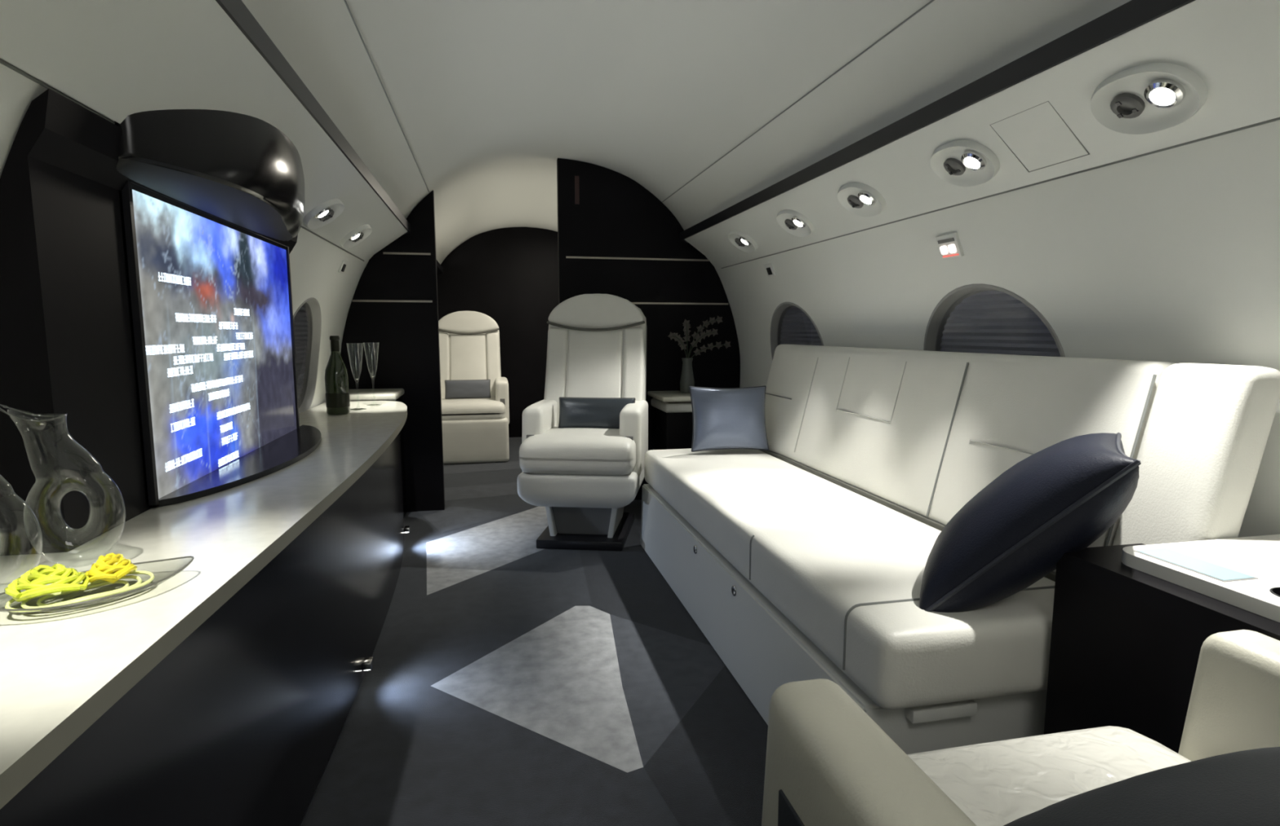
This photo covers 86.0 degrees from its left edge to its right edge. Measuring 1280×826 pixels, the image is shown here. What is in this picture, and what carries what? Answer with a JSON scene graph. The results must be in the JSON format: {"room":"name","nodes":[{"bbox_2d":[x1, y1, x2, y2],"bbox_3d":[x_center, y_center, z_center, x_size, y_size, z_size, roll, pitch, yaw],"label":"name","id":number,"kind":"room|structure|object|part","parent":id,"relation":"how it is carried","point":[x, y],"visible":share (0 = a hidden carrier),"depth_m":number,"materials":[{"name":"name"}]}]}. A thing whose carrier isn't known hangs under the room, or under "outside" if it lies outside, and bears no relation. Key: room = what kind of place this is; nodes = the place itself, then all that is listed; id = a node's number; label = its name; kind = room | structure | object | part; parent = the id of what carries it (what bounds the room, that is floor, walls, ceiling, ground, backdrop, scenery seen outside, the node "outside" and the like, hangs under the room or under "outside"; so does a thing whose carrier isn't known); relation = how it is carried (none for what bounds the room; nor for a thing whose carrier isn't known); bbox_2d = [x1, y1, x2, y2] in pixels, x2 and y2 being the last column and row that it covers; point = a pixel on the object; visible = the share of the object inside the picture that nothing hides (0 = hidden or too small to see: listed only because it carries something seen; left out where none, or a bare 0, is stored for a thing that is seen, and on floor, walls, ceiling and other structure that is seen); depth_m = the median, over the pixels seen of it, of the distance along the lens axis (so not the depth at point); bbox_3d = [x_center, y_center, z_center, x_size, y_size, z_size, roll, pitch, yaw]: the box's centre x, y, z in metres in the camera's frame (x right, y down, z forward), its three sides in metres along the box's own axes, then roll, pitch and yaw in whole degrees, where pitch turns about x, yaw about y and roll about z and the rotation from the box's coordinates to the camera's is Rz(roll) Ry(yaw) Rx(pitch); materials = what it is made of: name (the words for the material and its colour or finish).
{"room":"aircraft cabin","nodes":[
{"label":"aircraft cabin","id":0,"kind":"room"},
{"bbox_2d":[0,57,368,408],"bbox_3d":[-1.258,0.035,2.280,0.270,1.442,8.150,-1,7,-12],"label":"wall","id":1,"kind":"structure","parent":0,"point":[315,263],"depth_m":2.72,"materials":[{"name":"white plastic"}]},
{"bbox_2d":[0,58,364,261],"bbox_3d":[-0.842,-0.464,0.899,0.006,0.005,5.390,-1,7,-12],"label":"trim","id":2,"kind":"structure","parent":1,"relation":"attached to","point":[2,61],"depth_m":1.02,"materials":[{"name":"grey plastic"}]},
{"bbox_2d":[0,0,407,261],"bbox_3d":[-0.744,-0.556,0.909,0.238,0.183,5.410,-1,7,-12],"label":"panel","id":3,"kind":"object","parent":1,"relation":"attached to","point":[119,59],"depth_m":1.13,"materials":[{"name":"white paint"}]},
{"bbox_2d":[293,297,321,413],"bbox_3d":[-1.424,-0.235,2.876,0.131,0.494,0.608,-1,7,-12],"label":"window","id":4,"kind":"structure","parent":1,"relation":"in","point":[307,319],"depth_m":3.04,"materials":[{"name":"grey plastic"}]},
{"bbox_2d":[293,305,308,399],"bbox_3d":[-1.444,-0.235,2.872,0.068,0.454,0.564,-1,7,-12],"label":"pleated shade","id":5,"kind":"object","parent":4,"relation":"attached to","point":[300,321],"depth_m":3.01,"materials":[{"name":"grey"}]},
{"bbox_3d":[-1.427,-0.235,2.875,0.066,0.456,0.560,-1,7,-12],"label":"glass pane","id":6,"kind":"part","parent":4,"relation":"part of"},
{"bbox_2d":[302,199,344,229],"bbox_3d":[-1.087,-0.686,2.359,0.127,0.100,0.203,-1,7,-10],"label":"light","id":7,"kind":"object","parent":1,"relation":"attached to","point":[327,211],"visible":1,"depth_m":2.35,"materials":[{"name":"grey plastic"}]},
{"bbox_2d":[337,259,347,273],"bbox_3d":[-1.363,-0.671,3.146,0.029,0.057,0.080,-1,7,-12],"label":"wall outlet","id":8,"kind":"object","parent":1,"relation":"attached to","point":[344,264],"visible":1,"depth_m":3.13,"materials":[{"name":"white paint"}]},
{"bbox_2d":[341,263,346,271],"bbox_3d":[-1.364,-0.667,3.146,0.016,0.036,0.044,22,2,-14],"label":"socket","id":9,"kind":"object","parent":8,"relation":"attached to","point":[343,265],"depth_m":3.13,"materials":[{"name":"black plastic"}]},
{"bbox_2d":[339,224,372,248],"bbox_3d":[-1.210,-0.754,2.922,0.127,0.100,0.203,-1,7,-10],"label":"light","id":10,"kind":"object","parent":1,"relation":"attached to","point":[360,233],"visible":1,"depth_m":2.90,"materials":[{"name":"grey plastic"}]},
{"bbox_2d":[436,226,558,437],"bbox_3d":[-1.052,-0.740,6.406,2.246,1.938,0.050,-1,7,-12],"label":"wall","id":11,"kind":"structure","parent":0,"point":[509,276],"depth_m":6.32,"materials":[{"name":"brown wood"}]},
{"bbox_2d":[300,436,768,825],"bbox_3d":[-0.193,0.724,2.596,2.000,0.061,8.150,-1,7,-12],"label":"floor","id":12,"kind":"structure","parent":0,"point":[510,682],"depth_m":1.87,"materials":[{"name":"carpet"}]},
{"bbox_2d":[0,400,407,825],"bbox_3d":[-0.784,0.543,1.090,0.453,0.659,4.720,-1,7,-12],"label":"credenza","id":13,"kind":"object","parent":12,"relation":"on","point":[223,691],"visible":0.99,"depth_m":1.04,"materials":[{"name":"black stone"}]},
{"bbox_2d":[0,474,42,601],"bbox_3d":[-0.813,0.118,0.831,0.128,0.239,0.063,-4,8,-32],"label":"decanter","id":14,"kind":"object","parent":13,"relation":"on","point":[0,474],"visible":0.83,"depth_m":0.86,"materials":[{"name":"clear glass"}]},
{"bbox_2d":[0,404,125,568],"bbox_3d":[-0.809,0.102,0.967,0.128,0.239,0.063,-4,8,-32],"label":"decanter","id":15,"kind":"object","parent":13,"relation":"on","point":[1,404],"visible":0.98,"depth_m":0.96,"materials":[{"name":"clear glass"}]},
{"bbox_2d":[0,555,194,613],"bbox_3d":[-0.700,0.223,0.879,0.134,0.025,0.226,6,9,41],"label":"glass dish","id":16,"kind":"object","parent":13,"relation":"on","point":[42,608],"visible":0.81,"depth_m":0.85,"materials":[{"name":"grey"}]},
{"bbox_2d":[4,564,89,602],"bbox_3d":[-0.736,0.207,0.852,0.082,0.034,0.071,-1,7,-12],"label":"ornament","id":17,"kind":"object","parent":16,"relation":"in","point":[62,579],"visible":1,"depth_m":0.84,"materials":[{"name":"yellow plastic"}]},
{"bbox_2d":[85,552,137,582],"bbox_3d":[-0.693,0.201,0.898,0.048,0.034,0.056,3,7,20],"label":"ornament","id":18,"kind":"object","parent":16,"relation":"in","point":[110,567],"visible":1,"depth_m":0.89,"materials":[{"name":"yellow plastic"}]},
{"bbox_2d":[0,88,321,555],"bbox_3d":[-1.007,-0.268,1.680,0.315,0.809,1.370,-1,7,-12],"label":"tv cabinet","id":19,"kind":"object","parent":13,"relation":"on","point":[67,339],"visible":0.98,"depth_m":1.13,"materials":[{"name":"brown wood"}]},
{"bbox_2d":[121,181,299,507],"bbox_3d":[-1.041,-0.183,1.773,0.012,0.612,1.024,-1,7,-12],"label":"screen","id":20,"kind":"object","parent":19,"relation":"in","point":[213,324],"visible":0.99,"depth_m":1.56,"materials":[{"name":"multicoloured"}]},
{"bbox_2d":[324,335,350,415],"bbox_3d":[-1.235,-0.154,2.793,0.090,0.318,0.090,-1,7,-12],"label":"champagne bottle","id":21,"kind":"object","parent":13,"relation":"on","point":[336,376],"visible":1,"depth_m":2.77,"materials":[{"name":"green glass"}]},
{"bbox_2d":[346,342,366,410],"bbox_3d":[-1.218,-0.157,2.951,0.068,0.285,0.068,-1,7,-12],"label":"champagne flute","id":22,"kind":"object","parent":13,"relation":"on","point":[353,409],"visible":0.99,"depth_m":2.95,"materials":[{"name":"clear glass"}]},
{"bbox_2d":[346,342,363,380],"bbox_3d":[-1.218,-0.215,2.944,0.068,0.167,0.068,-1,7,-12],"label":"bowl","id":23,"kind":"object","parent":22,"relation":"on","point":[348,343],"depth_m":2.94,"materials":[{"name":"clear glass"}]},
{"bbox_3d":[-1.218,-0.074,2.961,0.066,0.119,0.066,-1,7,-12],"label":"stem","id":24,"kind":"part","parent":22,"relation":"part of","materials":[{"name":"clear glass"}]},
{"bbox_2d":[361,657,373,670],"bbox_3d":[-0.745,0.687,1.878,0.024,0.023,0.040,-1,7,-12],"label":"light","id":25,"kind":"object","parent":13,"relation":"attached to","point":[367,663],"visible":1,"depth_m":1.86,"materials":[{"name":"silver metal"}]},
{"bbox_2d":[363,342,382,406],"bbox_3d":[-1.213,-0.176,3.115,0.068,0.285,0.068,-1,7,-12],"label":"champagne flute","id":26,"kind":"object","parent":13,"relation":"on","point":[370,405],"visible":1,"depth_m":3.11,"materials":[{"name":"clear glass"}]},
{"bbox_3d":[-1.213,-0.094,3.125,0.066,0.119,0.066,-1,7,-12],"label":"stem","id":27,"kind":"part","parent":26,"relation":"part of","materials":[{"name":"clear glass"}]},
{"bbox_2d":[404,525,410,533],"bbox_3d":[-1.069,0.534,3.149,0.024,0.023,0.040,-1,7,-12],"label":"light","id":28,"kind":"object","parent":13,"relation":"attached to","point":[406,529],"visible":0.98,"depth_m":3.13,"materials":[{"name":"silver metal"}]},
{"bbox_2d":[349,388,406,518],"bbox_3d":[-1.379,0.231,3.555,0.290,0.688,0.350,-1,7,-12],"label":"cabinet","id":29,"kind":"object","parent":12,"relation":"on","point":[368,394],"visible":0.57,"depth_m":3.52,"materials":[{"name":"beige stone"}]},
{"bbox_2d":[438,311,509,464],"bbox_3d":[-1.363,-0.233,5.441,0.620,1.158,0.711,-1,7,-12],"label":"armchair","id":30,"kind":"object","parent":12,"relation":"on","point":[475,430],"visible":0.79,"depth_m":5.28,"materials":[{"name":"beige leather"}]},
{"bbox_2d":[444,379,490,399],"bbox_3d":[-1.343,-0.186,5.352,0.348,0.146,0.081,-1,7,-10],"label":"lumbar cushion","id":31,"kind":"object","parent":30,"relation":"on","point":[466,388],"visible":1,"depth_m":5.33,"materials":[{"name":"grey fabric"}]},
{"bbox_3d":[-1.407,-0.455,5.618,0.523,0.760,0.296,-1,7,-12],"label":"backrest","id":32,"kind":"part","parent":30,"relation":"part of","materials":[{"name":"beige leather"}]},
{"bbox_2d":[441,397,505,421],"bbox_3d":[-1.339,-0.022,5.358,0.560,0.180,0.470,-1,7,-12],"label":"seat cushion","id":33,"kind":"object","parent":30,"relation":"on","point":[492,409],"depth_m":5.16,"materials":[{"name":"beige leather"}]},
{"bbox_3d":[-1.099,-0.099,5.469,0.100,0.350,0.437,-1,7,-12],"label":"armrest","id":34,"kind":"part","parent":30,"relation":"part of","materials":[{"name":"beige leather"}]},
{"bbox_2d":[516,293,648,551],"bbox_3d":[-0.251,0.003,3.356,0.556,1.188,0.741,1,7,6],"label":"armchair","id":35,"kind":"object","parent":12,"relation":"on","point":[584,478],"visible":1,"depth_m":3.21,"materials":[{"name":"beige leather"}]},
{"bbox_3d":[-0.481,0.109,3.363,0.100,0.320,0.437,1,7,6],"label":"armrest","id":36,"kind":"part","parent":35,"relation":"part of","materials":[{"name":"beige leather"}]},
{"bbox_2d":[519,426,635,475],"bbox_3d":[-0.263,0.170,3.260,0.516,0.180,0.510,1,7,6],"label":"seat cushion","id":37,"kind":"object","parent":35,"relation":"on","point":[547,450],"depth_m":3.03,"materials":[{"name":"beige leather"}]},
{"bbox_3d":[-0.254,0.575,3.394,0.400,0.044,0.520,1,7,6],"label":"floor rail","id":38,"kind":"part","parent":35,"relation":"part of","materials":[{"name":"black metal"}]},
{"bbox_2d":[558,396,635,428],"bbox_3d":[-0.211,0.002,3.345,0.378,0.154,0.084,1,7,6],"label":"lumbar cushion","id":39,"kind":"object","parent":35,"relation":"on","point":[574,412],"visible":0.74,"depth_m":3.32,"materials":[{"name":"grey fabric"}]},
{"bbox_3d":[-0.229,-0.251,3.548,0.523,0.730,0.296,1,7,6],"label":"backrest","id":40,"kind":"part","parent":35,"relation":"part of","materials":[{"name":"beige leather"}]},
{"bbox_3d":[-0.049,0.133,3.103,0.036,0.055,0.013,1,7,6],"label":"control panel","id":41,"kind":"part","parent":35,"relation":"part of","materials":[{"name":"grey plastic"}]},
{"bbox_3d":[-0.027,0.114,3.317,0.100,0.320,0.437,1,7,6],"label":"armrest","id":42,"kind":"part","parent":35,"relation":"part of","materials":[{"name":"beige leather"}]},
{"bbox_2d":[647,390,693,449],"bbox_3d":[0.348,0.209,3.907,0.545,0.648,0.385,-1,7,-12],"label":"side table","id":43,"kind":"object","parent":12,"relation":"on","point":[673,423],"visible":0.37,"depth_m":3.73,"materials":[{"name":"black wood"}]},
{"bbox_2d":[680,357,694,393],"bbox_3d":[0.266,-0.212,3.867,0.084,0.195,0.084,-1,7,-12],"label":"vase","id":44,"kind":"object","parent":43,"relation":"on","point":[686,380],"visible":0.92,"depth_m":3.84,"materials":[{"name":"grey ceramic"}]},
{"bbox_2d":[667,315,730,358],"bbox_3d":[0.338,-0.406,3.864,0.372,0.284,0.030,-1,7,-12],"label":"flower spray","id":45,"kind":"object","parent":44,"relation":"in","point":[686,325],"visible":1,"depth_m":3.86,"materials":[{"name":"grey plant"}]},
{"bbox_3d":[0.224,-0.348,3.845,0.090,0.172,0.005,-1,7,-9],"label":"stem","id":46,"kind":"part","parent":45,"relation":"part of","materials":[{"name":"grey plant"}]},
{"bbox_3d":[0.264,-0.383,3.852,0.005,0.241,0.017,-2,7,-19],"label":"stem","id":47,"kind":"part","parent":45,"relation":"part of","materials":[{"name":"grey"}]},
{"bbox_3d":[0.343,-0.360,3.861,0.160,0.193,0.006,-1,7,-9],"label":"stem","id":48,"kind":"part","parent":45,"relation":"part of","materials":[{"name":"grey"}]},
{"bbox_3d":[0.357,-0.397,3.873,0.194,0.263,0.007,-2,7,-17],"label":"stem","id":49,"kind":"part","parent":45,"relation":"part of","materials":[{"name":"grey plant"}]},
{"bbox_3d":[0.381,-0.327,3.882,0.241,0.123,0.006,-2,7,-14],"label":"stem","id":50,"kind":"part","parent":45,"relation":"part of","materials":[{"name":"grey plant"}]},
{"bbox_2d":[640,344,1279,754],"bbox_3d":[0.591,0.265,2.247,0.765,0.934,2.112,-1,7,-12],"label":"sofa","id":51,"kind":"object","parent":12,"relation":"on","point":[803,557],"visible":0.68,"depth_m":1.68,"materials":[{"name":"white leather"}]},
{"bbox_2d":[688,385,768,452],"bbox_3d":[0.396,0.024,3.047,0.353,0.284,0.130,-1,7,-6],"label":"square cushion","id":52,"kind":"object","parent":51,"relation":"on","point":[723,418],"visible":1,"depth_m":3.01,"materials":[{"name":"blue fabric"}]},
{"bbox_2d":[644,448,1055,710],"bbox_3d":[0.488,0.354,2.263,0.536,0.164,1.998,-1,7,-12],"label":"seat cushion","id":53,"kind":"object","parent":51,"relation":"on","point":[837,563],"depth_m":1.59,"materials":[{"name":"beige leather"}]},
{"bbox_3d":[0.579,0.571,1.321,0.140,0.026,0.030,-1,7,-12],"label":"rail","id":54,"kind":"part","parent":51,"relation":"part of","materials":[{"name":"white leather"}]},
{"bbox_2d":[764,344,1176,572],"bbox_3d":[0.844,0.023,2.364,0.210,0.480,1.936,-1,7,-12],"label":"cushion","id":55,"kind":"object","parent":51,"relation":"on","point":[917,434],"depth_m":2.01,"materials":[{"name":"beige leather"}]},
{"bbox_2d":[919,432,1141,612],"bbox_3d":[0.781,0.223,1.398,0.345,0.354,0.369,4,8,30],"label":"square cushion","id":56,"kind":"object","parent":51,"relation":"on","point":[1059,500],"visible":0.98,"depth_m":1.27,"materials":[{"name":"navy leather"}]},
{"bbox_2d":[761,629,1279,825],"bbox_3d":[0.546,0.390,0.602,0.711,1.078,0.745,-1,7,-12],"label":"armchair","id":57,"kind":"object","parent":12,"relation":"on","point":[828,763],"visible":0.82,"depth_m":0.81,"materials":[{"name":"beige leather"}]},
{"bbox_3d":[0.231,0.500,0.617,0.090,0.350,0.482,-1,7,-12],"label":"armrest","id":58,"kind":"part","parent":57,"relation":"part of","materials":[{"name":"beige leather"}]},
{"bbox_2d":[906,725,1191,825],"bbox_3d":[0.520,0.549,0.739,0.512,0.180,0.505,-1,7,-12],"label":"seat cushion","id":59,"kind":"object","parent":57,"relation":"on","point":[1000,783],"depth_m":0.87,"materials":[{"name":"beige leather"}]},
{"bbox_2d":[1003,746,1279,825],"bbox_3d":[0.641,0.413,0.587,0.508,0.181,0.399,-2,7,-16],"label":"cushion","id":60,"kind":"object","parent":57,"relation":"on","point":[1240,788],"visible":1,"depth_m":0.65,"materials":[{"name":"grey fabric"}]},
{"bbox_3d":[0.831,0.484,0.746,0.090,0.350,0.482,-1,7,-12],"label":"armrest","id":61,"kind":"part","parent":57,"relation":"part of","materials":[{"name":"beige leather"}]},
{"bbox_2d":[1044,533,1279,753],"bbox_3d":[1.123,0.609,0.695,0.440,0.622,1.330,-1,7,-12],"label":"side table","id":62,"kind":"object","parent":12,"relation":"on","point":[1131,623],"visible":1,"depth_m":1.12,"materials":[{"name":"black wood"}]},
{"bbox_3d":[0.900,0.245,1.118,0.060,0.001,0.144,-1,7,-12],"label":"inset panel","id":63,"kind":"part","parent":62,"relation":"part of","materials":[{"name":"white"}]},
{"bbox_3d":[0.900,0.246,1.118,0.066,0.001,0.150,-1,7,-12],"label":"inset frame","id":64,"kind":"part","parent":62,"relation":"part of","materials":[{"name":"grey plastic"}]},
{"bbox_2d":[340,158,740,511],"bbox_3d":[-0.500,-0.435,3.884,2.246,1.936,0.050,-1,7,-12],"label":"wall","id":65,"kind":"structure","parent":0,"point":[615,215],"depth_m":3.82,"materials":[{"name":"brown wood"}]},
{"bbox_2d":[215,0,443,274],"bbox_3d":[-0.933,-0.799,2.220,0.052,0.056,8.090,-1,7,-12],"label":"trim","id":66,"kind":"structure","parent":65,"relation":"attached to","point":[236,10],"depth_m":1.50,"materials":[{"name":"black plastic"}]},
{"bbox_2d":[343,0,429,192],"bbox_3d":[-0.533,-0.846,0.972,0.004,0.004,5.490,-1,7,-12],"label":"trim","id":67,"kind":"structure","parent":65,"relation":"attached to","point":[345,2],"depth_m":1.97,"materials":[{"name":"grey plastic"}]},
{"bbox_2d":[351,299,432,302],"bbox_3d":[-1.318,-0.596,3.658,0.405,0.010,0.005,-1,7,-12],"label":"trim","id":68,"kind":"structure","parent":65,"relation":"attached to","point":[353,300],"depth_m":3.65,"materials":[{"name":"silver metal"}]},
{"bbox_2d":[382,252,431,255],"bbox_3d":[-1.238,-0.847,3.646,0.240,0.010,0.005,-1,7,-12],"label":"trim","id":69,"kind":"structure","parent":65,"relation":"attached to","point":[388,253],"depth_m":3.64,"materials":[{"name":"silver metal"}]},
{"bbox_2d":[574,176,579,204],"bbox_3d":[-0.348,-1.232,3.792,0.024,0.150,0.004,-1,7,-12],"label":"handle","id":70,"kind":"object","parent":65,"relation":"attached to","point":[576,178],"visible":1,"depth_m":3.79,"materials":[{"name":"red"}]},
{"bbox_2d":[565,256,709,261],"bbox_3d":[0.001,-0.879,3.913,0.845,0.010,0.005,-1,7,-12],"label":"trim","id":71,"kind":"structure","parent":65,"relation":"attached to","point":[572,257],"depth_m":3.91,"materials":[{"name":"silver metal"}]},
{"bbox_2d":[631,302,728,305],"bbox_3d":[0.055,-0.632,3.954,0.955,0.010,0.005,-1,7,-12],"label":"trim","id":72,"kind":"structure","parent":65,"relation":"attached to","point":[633,303],"depth_m":3.99,"materials":[{"name":"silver metal"}]},
{"bbox_2d":[241,0,1131,264],"bbox_3d":[-0.193,-1.082,2.378,1.643,0.460,8.150,-1,7,-12],"label":"ceiling","id":73,"kind":"structure","parent":0,"point":[486,97],"depth_m":2.20,"materials":[{"name":"grey plastic"}]},
{"bbox_2d":[662,0,934,202],"bbox_3d":[0.708,-0.878,1.240,0.004,0.004,5.490,-1,7,-12],"label":"trim","id":74,"kind":"structure","parent":73,"relation":"attached to","point":[931,1],"depth_m":1.99,"materials":[{"name":"grey"}]},
{"bbox_2d":[679,0,1195,243],"bbox_3d":[0.560,-0.838,2.542,0.052,0.056,8.090,-1,7,-12],"label":"trim","id":75,"kind":"structure","parent":73,"relation":"attached to","point":[1133,14],"depth_m":1.51,"materials":[{"name":"black plastic"}]},
{"bbox_2d":[715,120,1279,537],"bbox_3d":[0.872,-0.020,2.739,0.270,1.442,8.150,-1,7,-12],"label":"wall","id":76,"kind":"structure","parent":0,"point":[1173,255],"depth_m":1.58,"materials":[{"name":"white plastic"}]},
{"bbox_2d":[706,257,718,267],"bbox_3d":[0.694,-0.830,2.603,0.265,0.295,8.150,-1,7,-12],"label":"trim","id":77,"kind":"structure","parent":76,"relation":"attached to","point":[711,262],"depth_m":3.98,"materials":[{"name":"white"}]},
{"bbox_2d":[728,230,757,253],"bbox_3d":[0.493,-0.822,3.287,0.127,0.100,0.203,-1,7,-10],"label":"light","id":78,"kind":"object","parent":76,"relation":"attached to","point":[740,240],"visible":1,"depth_m":3.28,"materials":[{"name":"grey plastic"}]},
{"bbox_2d":[764,263,775,276],"bbox_3d":[0.629,-0.692,3.322,0.029,0.057,0.080,-1,7,-12],"label":"wall outlet","id":79,"kind":"object","parent":76,"relation":"attached to","point":[769,268],"visible":1,"depth_m":3.31,"materials":[{"name":"white paint"}]},
{"bbox_2d":[766,267,772,275],"bbox_3d":[0.631,-0.688,3.322,0.016,0.036,0.044,-25,11,-8],"label":"socket","id":80,"kind":"object","parent":79,"relation":"attached to","point":[769,270],"depth_m":3.31,"materials":[{"name":"black plastic"}]},
{"bbox_2d":[776,209,813,236],"bbox_3d":[0.616,-0.754,2.724,0.127,0.100,0.203,-1,7,-10],"label":"light","id":81,"kind":"object","parent":76,"relation":"attached to","point":[794,223],"visible":1,"depth_m":2.72,"materials":[{"name":"grey plastic"}]},
{"bbox_2d":[769,302,823,359],"bbox_3d":[0.764,-0.292,3.348,0.131,0.494,0.608,-1,7,-12],"label":"window","id":82,"kind":"structure","parent":76,"relation":"in","point":[790,324],"depth_m":3.40,"materials":[{"name":"grey"}]},
{"bbox_2d":[780,306,822,346],"bbox_3d":[0.785,-0.293,3.352,0.068,0.454,0.564,-1,7,-12],"label":"pleated shade","id":83,"kind":"object","parent":82,"relation":"attached to","point":[796,327],"depth_m":3.37,"materials":[{"name":"grey fabric"}]},
{"bbox_2d":[837,182,886,217],"bbox_3d":[0.722,-0.696,2.239,0.127,0.100,0.203,-1,7,-10],"label":"light","id":84,"kind":"object","parent":76,"relation":"attached to","point":[860,199],"visible":1,"depth_m":2.23,"materials":[{"name":"grey plastic"}]},
{"bbox_2d":[935,232,964,259],"bbox_3d":[0.925,-0.498,2.049,0.038,0.069,0.090,-1,7,-12],"label":"lit sign","id":85,"kind":"object","parent":76,"relation":"attached to","point":[949,246],"visible":1,"depth_m":2.04,"materials":[{"name":"white paint"}]},
{"bbox_2d":[930,140,999,186],"bbox_3d":[0.828,-0.637,1.754,0.127,0.100,0.203,-1,7,-10],"label":"light","id":86,"kind":"object","parent":76,"relation":"attached to","point":[962,163],"visible":1,"depth_m":1.75,"materials":[{"name":"grey plastic"}]},
{"bbox_2d":[684,0,1279,268],"bbox_3d":[0.939,-0.600,1.272,0.238,0.183,5.410,-1,7,-12],"label":"panel","id":87,"kind":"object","parent":76,"relation":"attached to","point":[1233,46],"depth_m":1.43,"materials":[{"name":"white paint"}]},
{"bbox_2d":[923,284,1065,356],"bbox_3d":[1.044,-0.138,2.067,0.131,0.494,0.608,-1,7,-12],"label":"window","id":88,"kind":"structure","parent":76,"relation":"in","point":[980,318],"depth_m":2.06,"materials":[{"name":"grey fabric"}]},
{"bbox_2d":[720,117,1279,268],"bbox_3d":[1.038,-0.512,1.304,0.006,0.005,5.390,-1,7,-12],"label":"trim","id":89,"kind":"structure","parent":76,"relation":"attached to","point":[1277,118],"depth_m":1.56,"materials":[{"name":"grey"}]},
{"bbox_2d":[990,101,1089,172],"bbox_3d":[0.886,-0.610,1.527,0.131,0.096,0.191,-1,7,-12],"label":"access hatch","id":90,"kind":"object","parent":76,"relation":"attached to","point":[1056,145],"visible":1,"depth_m":1.53,"materials":[{"name":"grey plastic"}]},
{"bbox_2d":[1090,62,1207,134],"bbox_3d":[0.934,-0.579,1.268,0.127,0.100,0.203,-1,7,-10],"label":"light","id":91,"kind":"object","parent":76,"relation":"attached to","point":[1153,97],"visible":1,"depth_m":1.26,"materials":[{"name":"white paint"}]},
{"bbox_2d":[1112,363,1279,545],"bbox_3d":[1.068,0.146,1.339,0.210,0.480,0.176,-1,7,-12],"label":"cushion","id":92,"kind":"object","parent":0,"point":[1200,435],"depth_m":1.28,"materials":[{"name":"beige leather"}]}
]}

